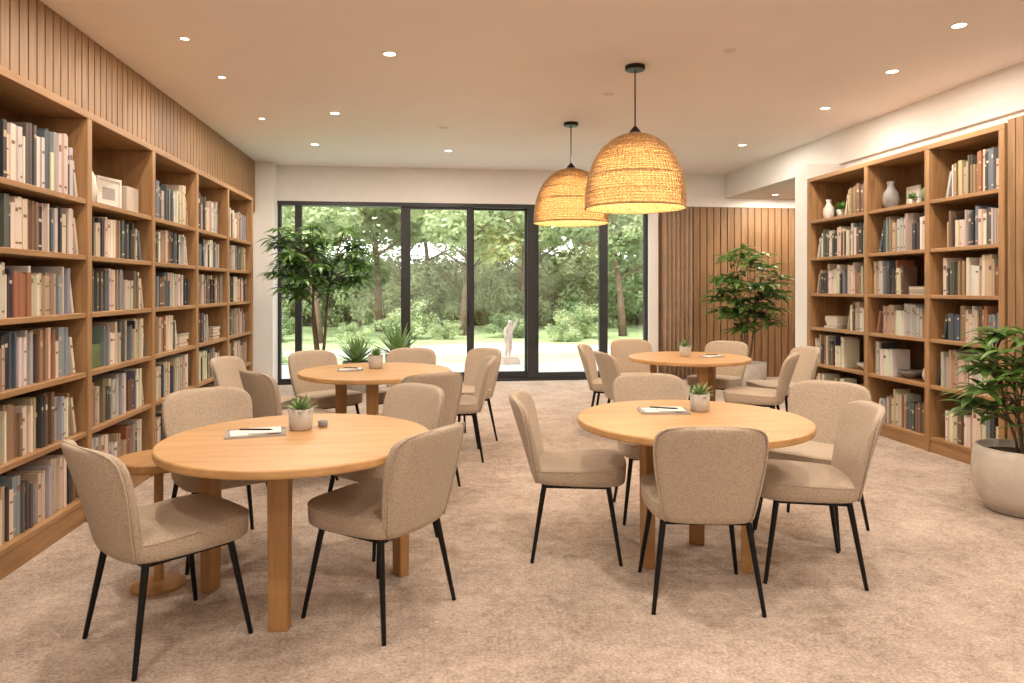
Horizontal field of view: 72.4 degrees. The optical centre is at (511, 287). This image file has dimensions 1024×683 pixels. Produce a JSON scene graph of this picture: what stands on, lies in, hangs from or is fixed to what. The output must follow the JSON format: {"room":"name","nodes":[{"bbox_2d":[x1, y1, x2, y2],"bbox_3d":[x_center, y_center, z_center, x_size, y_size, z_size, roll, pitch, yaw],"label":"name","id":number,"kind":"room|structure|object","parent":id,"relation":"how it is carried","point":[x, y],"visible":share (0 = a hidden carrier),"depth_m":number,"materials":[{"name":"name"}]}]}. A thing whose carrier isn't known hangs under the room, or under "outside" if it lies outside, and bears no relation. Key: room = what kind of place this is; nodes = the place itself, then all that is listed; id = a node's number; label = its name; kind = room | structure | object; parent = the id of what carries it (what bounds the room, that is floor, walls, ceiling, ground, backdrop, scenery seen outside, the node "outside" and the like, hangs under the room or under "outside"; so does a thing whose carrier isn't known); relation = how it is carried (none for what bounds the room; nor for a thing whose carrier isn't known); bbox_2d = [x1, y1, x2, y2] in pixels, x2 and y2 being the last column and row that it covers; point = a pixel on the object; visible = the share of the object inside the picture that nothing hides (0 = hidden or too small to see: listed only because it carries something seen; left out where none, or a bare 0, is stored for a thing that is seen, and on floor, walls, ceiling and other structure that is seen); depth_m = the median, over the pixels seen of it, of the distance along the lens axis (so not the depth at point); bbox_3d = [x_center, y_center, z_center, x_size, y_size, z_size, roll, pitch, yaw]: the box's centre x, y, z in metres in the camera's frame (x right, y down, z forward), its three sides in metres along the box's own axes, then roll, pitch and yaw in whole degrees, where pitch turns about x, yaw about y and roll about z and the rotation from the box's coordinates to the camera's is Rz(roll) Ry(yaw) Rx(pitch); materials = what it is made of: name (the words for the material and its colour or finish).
{"room":"library reading room","nodes":[
{"label":"library reading room","id":0,"kind":"room"},
{"bbox_2d":[288,406,312,430],"bbox_3d":[-1.002,0.620,3.322,0.114,0.100,0.114,0,0,-7],"label":"pot","id":1,"kind":"object","parent":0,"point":[300,418],"depth_m":3.28,"materials":[{"name":"ceramic"}]},
{"bbox_2d":[342,360,367,392],"bbox_3d":[-2.125,1.210,9.561,0.380,0.420,0.380,0,0,-7],"label":"planter","id":2,"kind":"object","parent":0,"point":[362,388],"depth_m":9.42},
{"bbox_2d":[277,201,534,208],"bbox_3d":[-0.664,-1.250,10.702,5.620,0.060,0.195,0,0,-7],"label":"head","id":3,"kind":"object","parent":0,"point":[284,203],"depth_m":10.48},
{"bbox_2d":[253,161,724,382],"bbox_3d":[0.848,-0.190,10.736,9.170,3.220,0.500,0,0,-7],"label":"wall","id":4,"kind":"structure","parent":0,"point":[274,183],"depth_m":10.38,"materials":[{"name":"white paint"}]},
{"bbox_2d":[278,205,297,382],"bbox_3d":[-3.306,0.060,10.351,0.290,2.680,0.080,0,0,-7],"label":"frame","id":5,"kind":"object","parent":4,"relation":"attached to","point":[280,379],"visible":0.52,"depth_m":10.30,"materials":[{"name":"metal"}]},
{"bbox_2d":[298,205,403,350],"bbox_3d":[-2.393,0.060,10.465,1.550,2.680,0.080,0,0,-7],"label":"frame","id":6,"kind":"object","parent":4,"relation":"attached to","point":[299,206],"visible":0.38,"depth_m":10.51,"materials":[{"name":"metal"}]},
{"bbox_2d":[404,207,472,379],"bbox_3d":[-1.113,0.060,10.624,1.030,2.680,0.080,0,0,-7],"label":"frame","id":7,"kind":"object","parent":4,"relation":"attached to","point":[406,209],"visible":0.45,"depth_m":10.61,"materials":[{"name":"metal"}]},
{"bbox_2d":[473,208,526,377],"bbox_3d":[-0.195,0.060,10.819,0.960,2.680,0.080,0,0,-7],"label":"frame","id":8,"kind":"object","parent":4,"relation":"attached to","point":[502,374],"visible":0.36,"depth_m":10.83,"materials":[{"name":"metal"}]},
{"bbox_2d":[527,208,534,378],"bbox_3d":[0.288,0.070,10.823,0.120,2.700,0.190,0,0,-7],"label":"post","id":9,"kind":"object","parent":4,"relation":"attached to","point":[530,211],"depth_m":10.73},
{"bbox_2d":[535,225,603,377],"bbox_3d":[0.882,0.060,10.872,1.110,2.680,0.080,0,0,-7],"label":"frame","id":10,"kind":"object","parent":4,"relation":"attached to","point":[574,374],"visible":0.5,"depth_m":10.85,"materials":[{"name":"metal"}]},
{"bbox_2d":[604,214,647,353],"bbox_3d":[1.780,0.060,10.983,0.700,2.680,0.080,0,0,-7],"label":"frame","id":11,"kind":"object","parent":4,"relation":"attached to","point":[645,216],"visible":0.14,"depth_m":10.98,"materials":[{"name":"metal"}]},
{"bbox_2d":[0,377,1023,682],"bbox_3d":[1.546,1.480,4.510,9.320,0.120,12.870,0,0,-7],"label":"floor","id":12,"kind":"structure","parent":0,"point":[943,602],"depth_m":3.24,"materials":[{"name":"carpet"}]},
{"bbox_2d":[0,65,252,579],"bbox_3d":[-2.831,0.172,4.747,0.389,2.495,7.175,0,0,-7],"label":"bookcase","id":13,"kind":"object","parent":12,"relation":"on","point":[99,146],"visible":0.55,"depth_m":4.79,"materials":[{"name":"brown wood"}]},
{"bbox_2d":[95,175,121,207],"bbox_3d":[-2.787,-0.651,4.833,0.020,0.220,0.240,0,0,8],"label":"picture frame","id":14,"kind":"object","parent":13,"relation":"on","point":[109,192],"visible":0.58,"depth_m":4.84,"materials":[{"name":"white wood"}]},
{"bbox_2d":[0,119,245,545],"bbox_3d":[-2.779,0.188,4.737,0.219,2.162,7.019,0,0,-7],"label":"books","id":15,"kind":"object","parent":13,"relation":"in","point":[39,487],"visible":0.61,"depth_m":4.08,"materials":[{"name":"paper"}]},
{"bbox_2d":[122,186,137,211],"bbox_3d":[-2.859,-0.635,5.086,0.200,0.190,0.200,0,0,-7],"label":"storage box","id":16,"kind":"object","parent":13,"relation":"on","point":[129,194],"visible":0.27,"depth_m":5.04,"materials":[{"name":"cardboard"}]},
{"bbox_2d":[119,449,185,596],"bbox_3d":[-1.684,1.111,3.338,0.370,0.617,0.370,0,0,-7],"label":"side table","id":17,"kind":"object","parent":12,"relation":"on","point":[141,462],"visible":0.52,"depth_m":3.30,"materials":[{"name":"brown wood"}]},
{"bbox_2d":[61,439,252,681],"bbox_3d":[-1.436,1.000,2.820,0.495,0.843,0.638,0,0,40],"label":"dining chair","id":18,"kind":"object","parent":12,"relation":"on","point":[147,536],"visible":1,"depth_m":2.64,"materials":[{"name":"beige fabric"}]},
{"bbox_2d":[162,386,266,574],"bbox_3d":[-1.602,1.000,3.835,0.496,0.843,0.638,0,0,-39],"label":"dining chair","id":19,"kind":"object","parent":12,"relation":"on","point":[187,409],"visible":0.34,"depth_m":3.98,"materials":[{"name":"beige fabric"}]},
{"bbox_2d":[210,356,295,409],"bbox_3d":[-2.167,1.000,5.850,0.638,0.843,0.495,0,0,7],"label":"dining chair","id":20,"kind":"object","parent":12,"relation":"on","point":[225,369],"visible":0.33,"depth_m":5.88,"materials":[{"name":"beige fabric"}]},
{"bbox_2d":[239,369,338,480],"bbox_3d":[-1.655,1.000,5.133,0.496,0.843,0.638,0,0,44],"label":"dining chair","id":21,"kind":"object","parent":12,"relation":"on","point":[263,390],"visible":0.46,"depth_m":4.87,"materials":[{"name":"beige fabric"}]},
{"bbox_2d":[152,413,428,631],"bbox_3d":[-0.961,1.045,3.156,1.180,0.750,1.180,0,0,-7],"label":"round dining table","id":22,"kind":"object","parent":12,"relation":"on","point":[348,443],"visible":0.88,"depth_m":2.90,"materials":[{"name":"brown wood"}]},
{"bbox_2d":[224,426,285,439],"bbox_3d":[-1.175,0.657,3.210,0.260,0.026,0.170,0,0,-19],"label":"notebook","id":23,"kind":"object","parent":22,"relation":"on","point":[259,432],"visible":1,"depth_m":3.17,"materials":[{"name":"white paper"}]},
{"bbox_2d":[282,394,319,430],"bbox_3d":[-1.002,0.586,3.316,0.189,0.168,0.178,0,0,-7],"label":"potted succulent","id":24,"kind":"object","parent":22,"relation":"on","point":[301,414],"visible":1,"depth_m":3.28,"materials":[{"name":"ceramic"}]},
{"bbox_2d":[256,224,383,349],"bbox_3d":[-2.396,0.310,8.730,1.596,2.220,1.385,0,0,-7],"label":"tree","id":25,"kind":"object","parent":12,"relation":"on","point":[316,281],"visible":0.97,"depth_m":8.62,"materials":[{"name":"green plant"}]},
{"bbox_2d":[288,350,362,413],"bbox_3d":[-1.679,1.000,6.282,0.638,0.843,0.496,0,0,45],"label":"dining chair","id":26,"kind":"object","parent":12,"relation":"on","point":[298,361],"visible":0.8,"depth_m":6.29,"materials":[{"name":"beige fabric"}]},
{"bbox_2d":[332,333,374,392],"bbox_3d":[-2.149,1.010,9.575,0.850,0.819,0.749,0,0,-7],"label":"agave","id":27,"kind":"object","parent":12,"relation":"on","point":[356,353],"visible":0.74,"depth_m":9.47,"materials":[{"name":"plant"}]},
{"bbox_2d":[297,362,450,414],"bbox_3d":[-1.112,1.045,5.707,1.220,0.750,1.220,0,0,-7],"label":"round dining table","id":28,"kind":"object","parent":12,"relation":"on","point":[391,372],"visible":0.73,"depth_m":5.49,"materials":[{"name":"brown wood"}]},
{"bbox_2d":[365,347,384,368],"bbox_3d":[-1.141,0.576,5.854,0.197,0.187,0.190,0,0,-7],"label":"potted succulent","id":29,"kind":"object","parent":28,"relation":"on","point":[375,360],"visible":1,"depth_m":5.81,"materials":[{"name":"ceramic"}]},
{"bbox_2d":[301,421,464,645],"bbox_3d":[-0.538,1.000,3.075,0.638,0.843,0.496,0,0,31],"label":"dining chair","id":30,"kind":"object","parent":12,"relation":"on","point":[412,494],"visible":1,"depth_m":2.90,"materials":[{"name":"beige fabric"}]},
{"bbox_2d":[328,382,443,560],"bbox_3d":[-0.722,1.000,4.007,0.495,0.843,0.638,0,0,40],"label":"dining chair","id":31,"kind":"object","parent":12,"relation":"on","point":[420,403],"visible":0.3,"depth_m":4.14,"materials":[{"name":"beige fabric"}]},
{"bbox_2d":[369,322,423,386],"bbox_3d":[-1.613,0.940,9.667,0.880,0.959,0.924,0,0,42],"label":"agave","id":32,"kind":"object","parent":12,"relation":"on","point":[396,341],"visible":0.44,"depth_m":9.60,"materials":[{"name":"plant"}]},
{"bbox_2d":[379,348,435,403],"bbox_3d":[-0.995,1.000,6.497,0.496,0.843,0.638,0,0,8],"label":"dining chair","id":33,"kind":"object","parent":12,"relation":"on","point":[404,355],"visible":0.32,"depth_m":6.72,"materials":[{"name":"beige fabric"}]},
{"bbox_2d":[377,372,462,486],"bbox_3d":[-0.670,1.000,5.039,0.496,0.843,0.638,0,0,-31],"label":"dining chair","id":34,"kind":"object","parent":12,"relation":"on","point":[451,383],"visible":0.36,"depth_m":4.88,"materials":[{"name":"beige fabric"}]},
{"bbox_2d":[277,377,600,384],"bbox_3d":[-0.664,1.405,10.700,5.620,0.030,0.200,0,0,-7],"label":"threshold","id":35,"kind":"object","parent":12,"relation":"on","point":[498,379],"depth_m":10.74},
{"bbox_2d":[457,355,496,462],"bbox_3d":[-0.441,1.000,5.911,0.638,0.843,0.495,0,0,-7],"label":"dining chair","id":36,"kind":"object","parent":12,"relation":"on","point":[469,405],"visible":0.68,"depth_m":5.73,"materials":[{"name":"beige fabric"}]},
{"bbox_2d":[458,347,501,440],"bbox_3d":[-0.430,1.000,6.566,0.638,0.843,0.495,0,0,-42],"label":"dining chair","id":37,"kind":"object","parent":12,"relation":"on","point":[474,357],"visible":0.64,"depth_m":6.73,"materials":[{"name":"beige fabric"}]},
{"bbox_2d":[509,390,626,565],"bbox_3d":[0.299,1.000,3.837,0.638,0.843,0.495,0,0,5],"label":"dining chair","id":38,"kind":"object","parent":12,"relation":"on","point":[605,469],"visible":1,"depth_m":3.64,"materials":[{"name":"beige fabric"}]},
{"bbox_2d":[577,344,603,406],"bbox_3d":[0.983,1.000,7.115,0.638,0.843,0.495,0,0,15],"label":"dining chair","id":39,"kind":"object","parent":12,"relation":"on","point":[586,353],"visible":0.61,"depth_m":7.00,"materials":[{"name":"beige fabric"}]},
{"bbox_2d":[594,350,620,403],"bbox_3d":[1.079,1.000,6.478,0.638,0.843,0.495,0,0,-12],"label":"dining chair","id":40,"kind":"object","parent":12,"relation":"on","point":[608,367],"visible":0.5,"depth_m":6.32,"materials":[{"name":"beige fabric"}]},
{"bbox_2d":[610,339,651,402],"bbox_3d":[1.382,1.000,7.660,0.495,0.843,0.638,0,0,-12],"label":"dining chair","id":41,"kind":"object","parent":12,"relation":"on","point":[620,349],"visible":0.37,"depth_m":7.84,"materials":[{"name":"beige fabric"}]},
{"bbox_2d":[613,373,685,524],"bbox_3d":[0.913,1.000,4.468,0.495,0.843,0.638,0,0,1],"label":"dining chair","id":42,"kind":"object","parent":12,"relation":"on","point":[631,386],"visible":0.41,"depth_m":4.68,"materials":[{"name":"beige fabric"}]},
{"bbox_2d":[662,207,691,377],"bbox_3d":[2.559,0.070,10.860,0.484,2.660,0.084,0,0,-7],"label":"wall panel","id":43,"kind":"object","parent":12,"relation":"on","point":[676,225],"visible":0.77,"depth_m":10.86,"materials":[{"name":"wood"}]},
{"bbox_2d":[628,351,751,400],"bbox_3d":[1.722,1.045,6.824,1.160,0.750,1.160,0,0,-7],"label":"round dining table","id":44,"kind":"object","parent":12,"relation":"on","point":[706,367],"visible":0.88,"depth_m":6.56,"materials":[{"name":"brown wood"}]},
{"bbox_2d":[578,400,816,573],"bbox_3d":[0.931,1.045,3.617,1.180,0.750,1.180,0,0,-7],"label":"round dining table","id":45,"kind":"object","parent":12,"relation":"on","point":[619,421],"visible":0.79,"depth_m":3.53,"materials":[{"name":"brown wood"}]},
{"bbox_2d":[637,406,690,414],"bbox_3d":[0.819,0.657,3.790,0.260,0.026,0.170,0,0,2],"label":"notebook","id":46,"kind":"object","parent":45,"relation":"on","point":[656,410],"visible":1,"depth_m":3.74,"materials":[{"name":"white paper"}]},
{"bbox_2d":[689,383,715,411],"bbox_3d":[1.023,0.590,3.813,0.167,0.159,0.178,0,0,-39],"label":"potted succulent","id":47,"kind":"object","parent":45,"relation":"on","point":[699,398],"visible":1,"depth_m":3.78,"materials":[{"name":"ceramic"}]},
{"bbox_2d":[638,427,768,617],"bbox_3d":[0.862,1.000,3.210,0.496,0.843,0.638,0,0,3],"label":"dining chair","id":48,"kind":"object","parent":12,"relation":"on","point":[701,475],"visible":1,"depth_m":2.99,"materials":[{"name":"beige fabric"}]},
{"bbox_2d":[687,340,747,401],"bbox_3d":[2.188,1.000,7.441,0.495,0.843,0.638,0,0,41],"label":"dining chair","id":49,"kind":"object","parent":12,"relation":"on","point":[726,377],"visible":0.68,"depth_m":7.48,"materials":[{"name":"beige fabric"}]},
{"bbox_2d":[700,244,794,385],"bbox_3d":[3.170,0.419,9.420,1.330,2.002,1.292,0,0,-7],"label":"leaf plant","id":50,"kind":"object","parent":12,"relation":"on","point":[756,370],"visible":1,"depth_m":9.27,"materials":[{"name":"green plant"}]},
{"bbox_2d":[723,352,798,409],"bbox_3d":[2.259,1.000,6.340,0.638,0.843,0.495,0,0,25],"label":"dining chair","id":51,"kind":"object","parent":12,"relation":"on","point":[755,396],"visible":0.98,"depth_m":6.14,"materials":[{"name":"beige fabric"}]},
{"bbox_2d":[746,346,819,411],"bbox_3d":[2.674,1.000,6.882,0.638,0.843,0.495,0,0,-7],"label":"dining chair","id":52,"kind":"object","parent":12,"relation":"on","point":[806,366],"visible":0.54,"depth_m":6.87,"materials":[{"name":"beige fabric"}]},
{"bbox_2d":[755,380,871,550],"bbox_3d":[1.793,1.000,4.144,0.496,0.843,0.638,0,0,45],"label":"dining chair","id":53,"kind":"object","parent":12,"relation":"on","point":[822,402],"visible":0.45,"depth_m":4.27,"materials":[{"name":"beige fabric"}]},
{"bbox_2d":[753,400,885,590],"bbox_3d":[1.533,1.000,3.551,0.638,0.843,0.495,0,0,10],"label":"dining chair","id":54,"kind":"object","parent":12,"relation":"on","point":[842,482],"visible":0.82,"depth_m":3.39,"materials":[{"name":"beige fabric"}]},
{"bbox_2d":[807,123,1007,463],"bbox_3d":[3.752,0.087,6.661,0.429,2.665,2.740,0,0,-7],"label":"bookcase","id":55,"kind":"object","parent":12,"relation":"on","point":[929,166],"visible":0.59,"depth_m":6.52,"materials":[{"name":"brown wood"}]},
{"bbox_2d":[882,181,899,207],"bbox_3d":[3.672,-0.895,6.784,0.149,0.270,0.149,0,0,-7],"label":"ceramic vase","id":56,"kind":"object","parent":55,"relation":"on","point":[891,195],"visible":0.81,"depth_m":6.74,"materials":[{"name":"grey ceramic"}]},
{"bbox_2d":[815,147,997,446],"bbox_3d":[3.683,0.096,6.635,0.220,2.386,2.583,0,0,-7],"label":"books","id":57,"kind":"object","parent":55,"relation":"on","point":[979,226],"visible":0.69,"depth_m":6.31,"materials":[{"name":"paper"}]},
{"bbox_2d":[938,326,1023,517],"bbox_3d":[3.232,0.810,4.442,0.902,1.220,0.941,0,0,-7],"label":"rubber plant","id":58,"kind":"object","parent":12,"relation":"on","point":[996,465],"visible":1,"depth_m":4.43,"materials":[{"name":"green plant"}]},
{"bbox_2d":[40,0,1023,173],"bbox_3d":[1.541,-1.900,4.550,9.320,0.200,12.950,0,0,-7],"label":"ceiling","id":59,"kind":"structure","parent":0,"point":[504,78],"depth_m":5.69,"materials":[{"name":"paint"}]},
{"bbox_2d":[533,121,608,226],"bbox_3d":[0.643,-1.250,7.638,0.821,1.099,0.821,0,0,-27],"label":"pendant lamp","id":60,"kind":"object","parent":59,"relation":"hanging from","point":[560,201],"visible":0.74,"depth_m":7.36,"materials":[{"name":"wicker"}]},
{"bbox_2d":[584,63,686,213],"bbox_3d":[0.998,-1.220,5.676,0.821,1.159,0.821,0,0,-27],"label":"pendant lamp","id":61,"kind":"object","parent":59,"relation":"hanging from","point":[635,172],"visible":1,"depth_m":5.40,"materials":[{"name":"wicker"}]},
{"bbox_2d":[648,213,657,372],"bbox_3d":[2.205,0.070,10.930,0.150,2.700,0.050,0,0,-7],"label":"trim column","id":62,"kind":"structure","parent":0,"point":[652,218],"depth_m":10.91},
{"bbox_2d":[690,392,709,411],"bbox_3d":[1.024,0.622,3.815,0.108,0.095,0.108,0,0,-7],"label":"pot","id":63,"kind":"object","parent":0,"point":[699,401],"depth_m":3.77,"materials":[{"name":"ceramic"}]},
{"bbox_2d":[658,207,794,376],"bbox_3d":[3.748,0.070,11.137,2.945,2.700,0.020,0,0,-7],"label":"wall panel","id":64,"kind":"object","parent":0,"point":[716,231],"depth_m":11.11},
{"bbox_2d":[687,197,794,207],"bbox_3d":[3.692,-1.352,11.125,3.130,0.144,0.030,0,0,-7],"label":"beam","id":65,"kind":"structure","parent":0,"point":[691,201],"depth_m":11.10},
{"bbox_2d":[739,182,794,198],"bbox_3d":[4.582,-1.502,9.764,1.700,0.155,2.950,0,0,-7],"label":"ceiling","id":66,"kind":"structure","parent":0,"point":[786,191],"depth_m":10.56,"materials":[{"name":"paint"}]},
{"bbox_2d":[795,163,841,346],"bbox_3d":[3.567,-0.003,8.154,0.430,2.845,0.255,0,0,-7],"label":"pilaster","id":67,"kind":"object","parent":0,"point":[803,172],"depth_m":8.09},
{"bbox_2d":[842,110,1023,168],"bbox_3d":[4.442,-0.003,3.464,0.150,2.845,9.780,0,0,-7],"label":"wall","id":68,"kind":"structure","parent":0,"point":[1004,119],"depth_m":6.54,"materials":[{"name":"white paint"}]},
{"bbox_2d":[725,62,1023,197],"bbox_3d":[4.248,-1.613,4.861,0.190,0.375,12.600,0,0,-7],"label":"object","id":69,"kind":"structure","parent":68,"relation":"attached to","point":[1000,93],"depth_m":6.99,"materials":[{"name":"paint"}]},
{"bbox_2d":[1008,115,1023,439],"bbox_3d":[4.142,0.080,1.900,0.030,2.680,6.750,0,0,-7],"label":"trim slats","id":70,"kind":"object","parent":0,"point":[1015,125],"depth_m":5.18,"materials":[{"name":"wood"}]},
{"bbox_3d":[-3.018,-0.190,4.059,0.150,3.220,12.800,0,0,-7],"label":"wall","id":71,"kind":"structure","parent":0,"visible":0},
{"bbox_2d":[0,0,254,211],"bbox_3d":[-2.898,-1.438,3.822,0.030,0.721,12.300,0,0,-7],"label":"left trim slats","id":72,"kind":"structure","parent":71,"relation":"attached to","point":[37,44],"depth_m":5.28,"materials":[{"name":"brown wood"}]},
{"label":"outside","id":73,"kind":"structure","parent":0,"visible":0},
{"bbox_2d":[282,317,642,364],"bbox_3d":[-4.979,1.645,40.092,80.000,0.250,59.200,0,0,-7],"label":"lawn","id":74,"kind":"structure","parent":73,"point":[634,331],"depth_m":20.27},
{"bbox_2d":[282,313,303,341],"bbox_3d":[-6.799,1.169,19.776,1.485,0.966,1.518,0,0,26],"label":"shrub","id":75,"kind":"object","parent":74,"relation":"on","point":[288,323],"visible":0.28,"depth_m":19.77,"materials":[{"name":"green plant"}]},
{"bbox_2d":[282,206,362,342],"bbox_3d":[-5.690,-0.882,19.085,3.246,4.830,2.927,0,0,29],"label":"tree","id":76,"kind":"object","parent":74,"relation":"on","point":[319,216],"visible":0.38,"depth_m":18.62,"materials":[{"name":"green plant"}]},
{"bbox_2d":[282,207,364,251],"bbox_3d":[-6.911,-1.465,21.370,4.476,5.990,4.981,0,0,25],"label":"tree","id":77,"kind":"object","parent":74,"relation":"on","point":[357,222],"visible":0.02,"depth_m":21.71,"materials":[{"name":"green plant"}]},
{"bbox_2d":[302,266,372,327],"bbox_3d":[-7.083,0.497,27.796,3.104,2.715,3.035,0,0,-17],"label":"shrub","id":78,"kind":"object","parent":74,"relation":"on","point":[340,315],"visible":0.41,"depth_m":27.25,"materials":[{"name":"green plant"}]},
{"bbox_2d":[335,321,373,343],"bbox_3d":[-4.267,1.258,19.238,0.965,0.721,1.005,0,0,30],"label":"shrub","id":79,"kind":"object","parent":74,"relation":"on","point":[367,331],"visible":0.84,"depth_m":19.14,"materials":[{"name":"green plant"}]},
{"bbox_2d":[332,245,438,328],"bbox_3d":[-4.653,0.111,26.731,3.549,3.660,3.672,0,0,45],"label":"shrub","id":80,"kind":"object","parent":74,"relation":"on","point":[366,314],"visible":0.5,"depth_m":26.26,"materials":[{"name":"green plant"}]},
{"bbox_2d":[343,207,440,330],"bbox_3d":[-5.038,-1.846,24.439,5.324,6.742,6.191,0,0,-7],"label":"tree","id":81,"kind":"object","parent":74,"relation":"on","point":[376,220],"visible":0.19,"depth_m":24.33,"materials":[{"name":"green plant"}]},
{"bbox_2d":[372,299,439,339],"bbox_3d":[-3.290,1.030,20.774,1.915,1.430,1.837,0,0,29],"label":"shrub","id":82,"kind":"object","parent":74,"relation":"on","point":[393,322],"visible":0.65,"depth_m":20.49,"materials":[{"name":"green plant"}]},
{"bbox_2d":[344,208,486,319],"bbox_3d":[-4.062,-2.846,30.505,7.648,8.745,7.001,0,0,-7],"label":"tree","id":83,"kind":"object","parent":74,"relation":"on","point":[419,239],"visible":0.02,"depth_m":30.15,"materials":[{"name":"green plant"}]},
{"bbox_2d":[380,249,455,311],"bbox_3d":[-4.827,0.043,33.111,4.961,3.871,4.928,0,0,-21],"label":"shrub","id":84,"kind":"object","parent":74,"relation":"on","point":[398,264],"visible":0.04,"depth_m":32.40,"materials":[{"name":"green plant"}]},
{"bbox_2d":[385,272,460,327],"bbox_3d":[-3.187,0.598,26.866,2.812,2.437,2.839,0,0,9],"label":"shrub","id":85,"kind":"object","parent":74,"relation":"on","point":[451,306],"visible":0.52,"depth_m":26.23,"materials":[{"name":"green plant"}]},
{"bbox_2d":[282,361,597,377],"bbox_3d":[-1.008,1.485,12.169,17.000,0.070,2.800,0,0,-7],"label":"terrace","id":86,"kind":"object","parent":74,"relation":"on","point":[557,366],"visible":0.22,"depth_m":12.77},
{"bbox_2d":[500,319,519,364],"bbox_3d":[-0.071,1.017,13.393,0.340,0.867,0.341,0,0,-27],"label":"statue","id":87,"kind":"object","parent":86,"relation":"on","point":[508,337],"visible":1,"depth_m":13.31,"materials":[{"name":"stone"}]},
{"bbox_2d":[427,318,462,339],"bbox_3d":[-2.004,1.258,20.697,0.965,0.721,1.005,0,0,35],"label":"shrub","id":88,"kind":"object","parent":74,"relation":"on","point":[444,334],"visible":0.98,"depth_m":20.62,"materials":[{"name":"green plant"}]},
{"bbox_2d":[284,343,610,359],"bbox_3d":[-1.054,1.507,16.598,34.000,0.024,4.780,0,0,-7],"label":"garden path","id":89,"kind":"structure","parent":74,"relation":"on","point":[517,348],"depth_m":17.30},
{"bbox_2d":[420,244,482,320],"bbox_3d":[-3.089,-0.112,33.253,5.051,4.636,4.834,0,0,41],"label":"shrub","id":90,"kind":"object","parent":74,"relation":"on","point":[446,267],"visible":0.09,"depth_m":31.63,"materials":[{"name":"green plant"}]},
{"bbox_2d":[429,270,485,325],"bbox_3d":[-2.096,0.598,28.244,2.506,2.643,2.618,0,0,10],"label":"shrub","id":91,"kind":"object","parent":74,"relation":"on","point":[456,292],"visible":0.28,"depth_m":27.55,"materials":[{"name":"green plant"}]},
{"bbox_2d":[394,208,523,335],"bbox_3d":[-1.100,-1.312,22.416,4.464,5.682,4.025,0,0,-37],"label":"tree","id":92,"kind":"object","parent":74,"relation":"on","point":[450,226],"visible":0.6,"depth_m":22.11,"materials":[{"name":"green plant"}]},
{"bbox_2d":[458,260,499,324],"bbox_3d":[-1.034,0.328,29.093,3.009,3.104,3.114,0,0,-28],"label":"shrub","id":93,"kind":"object","parent":74,"relation":"on","point":[484,320],"visible":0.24,"depth_m":28.32,"materials":[{"name":"green plant"}]},
{"bbox_2d":[483,311,523,337],"bbox_3d":[-0.091,1.167,21.305,1.552,0.963,1.545,0,0,-20],"label":"shrub","id":94,"kind":"object","parent":74,"relation":"on","point":[519,329],"visible":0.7,"depth_m":21.20,"materials":[{"name":"green plant"}]},
{"bbox_2d":[475,269,553,327],"bbox_3d":[-0.144,0.549,26.903,2.986,2.563,2.957,0,0,-28],"label":"shrub","id":95,"kind":"object","parent":74,"relation":"on","point":[509,299],"visible":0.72,"depth_m":26.22,"materials":[{"name":"green plant"}]},
{"bbox_2d":[481,252,563,280],"bbox_3d":[0.374,-0.093,33.405,5.413,4.224,5.377,0,0,9],"label":"shrub","id":96,"kind":"object","parent":74,"relation":"on","point":[546,258],"visible":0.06,"depth_m":32.40,"materials":[{"name":"green plant"}]},
{"bbox_2d":[474,211,578,314],"bbox_3d":[0.519,-1.870,26.177,4.992,6.791,5.555,0,0,-14],"label":"tree","id":97,"kind":"object","parent":74,"relation":"on","point":[546,239],"visible":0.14,"depth_m":26.20,"materials":[{"name":"green plant"}]},
{"bbox_2d":[488,248,580,325],"bbox_3d":[0.702,0.084,29.254,3.872,4.085,4.046,0,0,29],"label":"shrub","id":98,"kind":"object","parent":74,"relation":"on","point":[541,270],"visible":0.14,"depth_m":28.92,"materials":[{"name":"green plant"}]},
{"bbox_2d":[544,319,582,341],"bbox_3d":[1.510,1.257,19.859,1.035,0.794,1.077,0,0,37],"label":"shrub","id":99,"kind":"object","parent":74,"relation":"on","point":[569,334],"visible":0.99,"depth_m":19.67,"materials":[{"name":"green plant"}]},
{"bbox_2d":[539,270,588,325],"bbox_3d":[2.164,0.545,28.389,2.469,2.547,2.555,0,0,3],"label":"shrub","id":100,"kind":"object","parent":74,"relation":"on","point":[546,284],"visible":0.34,"depth_m":27.79,"materials":[{"name":"green plant"}]},
{"bbox_2d":[551,301,597,339],"bbox_3d":[1.968,1.033,20.965,1.737,1.298,1.809,0,0,24],"label":"shrub","id":101,"kind":"object","parent":74,"relation":"on","point":[583,326],"visible":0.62,"depth_m":20.79,"materials":[{"name":"green plant"}]},
{"bbox_2d":[551,236,627,320],"bbox_3d":[4.101,-0.278,33.541,4.964,4.654,5.189,0,0,11],"label":"shrub","id":102,"kind":"object","parent":74,"relation":"on","point":[562,251],"visible":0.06,"depth_m":32.43,"materials":[{"name":"green plant"}]},
{"bbox_2d":[548,214,642,335],"bbox_3d":[3.212,-1.138,22.279,4.560,5.337,4.847,0,0,-7],"label":"tree","id":103,"kind":"object","parent":74,"relation":"on","point":[618,242],"visible":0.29,"depth_m":21.90,"materials":[{"name":"green plant"}]},
{"bbox_2d":[555,252,642,326],"bbox_3d":[3.617,0.231,27.337,3.906,3.386,3.944,0,0,1],"label":"shrub","id":104,"kind":"object","parent":74,"relation":"on","point":[584,290],"visible":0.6,"depth_m":26.69,"materials":[{"name":"green plant"}]},
{"bbox_2d":[592,259,642,323],"bbox_3d":[4.337,0.359,29.296,3.143,3.315,3.284,0,0,-26],"label":"shrub","id":105,"kind":"object","parent":74,"relation":"on","point":[627,316],"visible":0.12,"depth_m":28.57,"materials":[{"name":"green plant"}]},
{"bbox_2d":[622,214,642,243],"bbox_3d":[4.705,-0.686,20.566,2.873,4.441,2.582,0,0,24],"label":"tree","id":106,"kind":"object","parent":74,"relation":"on","point":[630,233],"visible":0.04,"depth_m":20.71,"materials":[{"name":"green plant"}]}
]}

